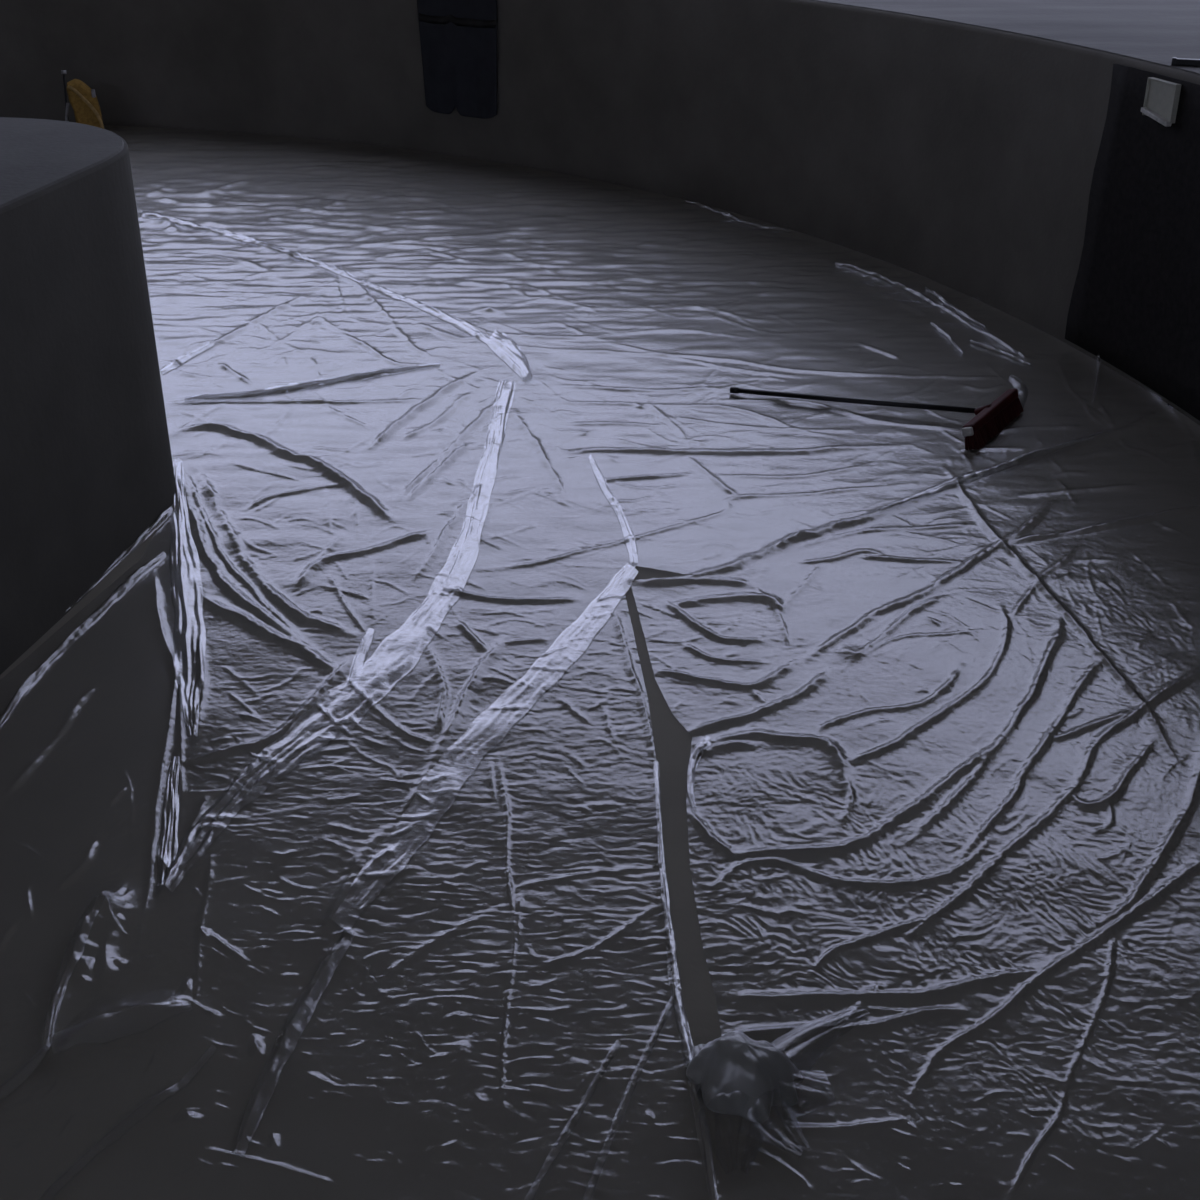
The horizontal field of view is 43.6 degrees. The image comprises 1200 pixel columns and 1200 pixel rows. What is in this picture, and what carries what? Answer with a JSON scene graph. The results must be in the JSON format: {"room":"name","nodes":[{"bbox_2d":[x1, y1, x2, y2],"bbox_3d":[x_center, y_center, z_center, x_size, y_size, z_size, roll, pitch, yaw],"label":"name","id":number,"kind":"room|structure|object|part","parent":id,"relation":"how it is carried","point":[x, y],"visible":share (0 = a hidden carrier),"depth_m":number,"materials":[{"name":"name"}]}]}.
{"room":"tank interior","nodes":[
{"label":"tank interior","id":0,"kind":"room"},
{"bbox_2d":[0,117,175,674],"bbox_3d":[-3.487,-0.374,4.618,3.426,1.428,4.550,0,27,0],"label":"wall","id":1,"kind":"structure","parent":0,"point":[86,464],"depth_m":5.30,"materials":[{"name":"grey paint"}]},
{"bbox_2d":[0,125,1199,1199],"bbox_3d":[-6.722,-0.142,5.726,19.698,0.001,19.699,0,27,0],"label":"floor","id":2,"kind":"structure","parent":0,"point":[510,840],"depth_m":4.63,"materials":[{"name":"black plastic sheeting"}]},
{"bbox_2d":[3,459,181,1083],"bbox_3d":[-1.688,0.346,4.711,1.111,0.060,4.295,0,27,0],"label":"plastic sheet","id":3,"kind":"object","parent":2,"relation":"on","point":[165,511],"visible":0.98,"depth_m":5.38,"materials":[{"name":"plastic"}]},
{"bbox_2d":[138,213,513,881],"bbox_3d":[-2.314,-1.472,8.255,2.956,0.040,9.585,-15,31,-27],"label":"plastic sheet","id":4,"kind":"object","parent":2,"relation":"on","point":[153,229],"visible":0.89,"depth_m":8.56,"materials":[{"name":"plastic"}]},
{"bbox_2d":[51,439,628,1158],"bbox_3d":[-0.536,0.099,5.178,1.124,0.070,6.055,6,28,11],"label":"plastic sheet","id":5,"kind":"object","parent":2,"relation":"on","point":[537,439],"visible":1,"depth_m":3.50,"materials":[{"name":"plastic"}]},
{"bbox_2d":[104,126,1147,573],"bbox_3d":[-2.188,-2.708,10.627,12.447,0.058,4.962,23,35,37],"label":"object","id":6,"kind":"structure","parent":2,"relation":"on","point":[136,133],"depth_m":11.18,"materials":[{"name":"plastic"}]},
{"bbox_2d":[61,70,103,128],"bbox_3d":[-4.688,-4.506,13.546,0.335,0.543,0.232,-9,29,-16],"label":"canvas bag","id":7,"kind":"object","parent":6,"relation":"on","point":[83,100],"visible":0.85,"depth_m":13.48,"materials":[{"name":"yellow fabric"}]},
{"bbox_3d":[-4.804,-4.467,13.507,0.053,0.510,0.020,-9,29,-16],"label":"carry rod","id":8,"kind":"part","parent":7,"relation":"part of","materials":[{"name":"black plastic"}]},
{"bbox_2d":[730,387,1023,449],"bbox_3d":[1.314,-0.985,7.232,1.313,0.131,0.616,17,32,29],"label":"push broom","id":9,"kind":"object","parent":6,"relation":"on","point":[989,420],"visible":1,"depth_m":7.03,"materials":[{"name":"black plastic"}]},
{"bbox_3d":[1.225,-0.958,7.200,1.211,0.062,0.025,9,29,17],"label":"handle","id":10,"kind":"part","parent":9,"relation":"part of","materials":[{"name":"black plastic"}]},
{"bbox_2d":[975,404,990,414],"bbox_3d":[1.781,-0.880,6.958,0.085,0.066,0.048,17,32,29],"label":"socket","id":11,"kind":"object","parent":9,"relation":"attached to","point":[977,410],"depth_m":6.95,"materials":[{"name":"red plastic"}]},
{"bbox_2d":[649,432,1103,1031],"bbox_3d":[1.206,0.332,4.764,2.189,0.036,4.804,0,27,0],"label":"plastic sheet","id":12,"kind":"object","parent":2,"relation":"on","point":[1100,432],"visible":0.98,"depth_m":5.45,"materials":[{"name":"plastic"}]},
{"bbox_2d":[686,1005,857,1146],"bbox_3d":[0.448,1.028,3.315,0.521,0.127,0.370,-10,29,-18],"label":"bunch","id":13,"kind":"object","parent":12,"relation":"on","point":[735,1073],"visible":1,"depth_m":3.27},
{"bbox_2d":[980,404,1199,693],"bbox_3d":[2.137,-0.009,5.350,1.504,0.103,5.659,1,27,2],"label":"plastic sheet","id":14,"kind":"object","parent":2,"relation":"on","point":[1167,404],"visible":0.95,"depth_m":6.04,"materials":[{"name":"plastic"}]},
{"bbox_2d":[0,0,1199,424],"bbox_3d":[-6.723,-0.782,5.395,19.900,1.540,19.900,0,27,0],"label":"wall","id":15,"kind":"structure","parent":0,"point":[961,157],"depth_m":10.77,"materials":[{"name":"grey paint"}]},
{"bbox_2d":[417,0,496,118],"bbox_3d":[-1.059,-4.625,12.389,0.881,1.164,0.373,18,32,31],"label":"hanging cloth","id":16,"kind":"object","parent":15,"relation":"hanging from","point":[458,38],"visible":1,"depth_m":12.31,"materials":[{"name":"black fabric"}]},
{"bbox_2d":[1065,64,1199,420],"bbox_3d":[2.471,-0.307,4.427,0.794,1.425,7.584,3,27,6],"label":"wall panel","id":17,"kind":"object","parent":15,"relation":"attached to","point":[1134,306],"visible":0.99,"depth_m":7.33,"materials":[{"name":"black"}]},
{"bbox_2d":[1141,77,1180,126],"bbox_3d":[2.636,-2.346,7.062,0.046,0.188,0.242,-6,28,-12],"label":"wall fitting","id":18,"kind":"object","parent":17,"relation":"attached to","point":[1161,100],"visible":1,"depth_m":7.04,"materials":[{"name":"beige plastic"}]},
{"bbox_2d":[816,0,1199,73],"bbox_3d":[-6.722,-1.469,5.040,139.998,0.001,139.999,0,27,0],"label":"floor","id":19,"kind":"structure","parent":0,"point":[1157,31],"depth_m":8.81,"materials":[{"name":"concrete"}]},
{"bbox_2d":[1171,57,1199,66],"bbox_3d":[2.865,-2.520,7.039,0.345,0.034,0.040,10,29,18],"label":"bar","id":20,"kind":"object","parent":19,"relation":"on","point":[1176,61],"visible":1,"depth_m":7.06,"materials":[{"name":"black plastic"}]}
]}

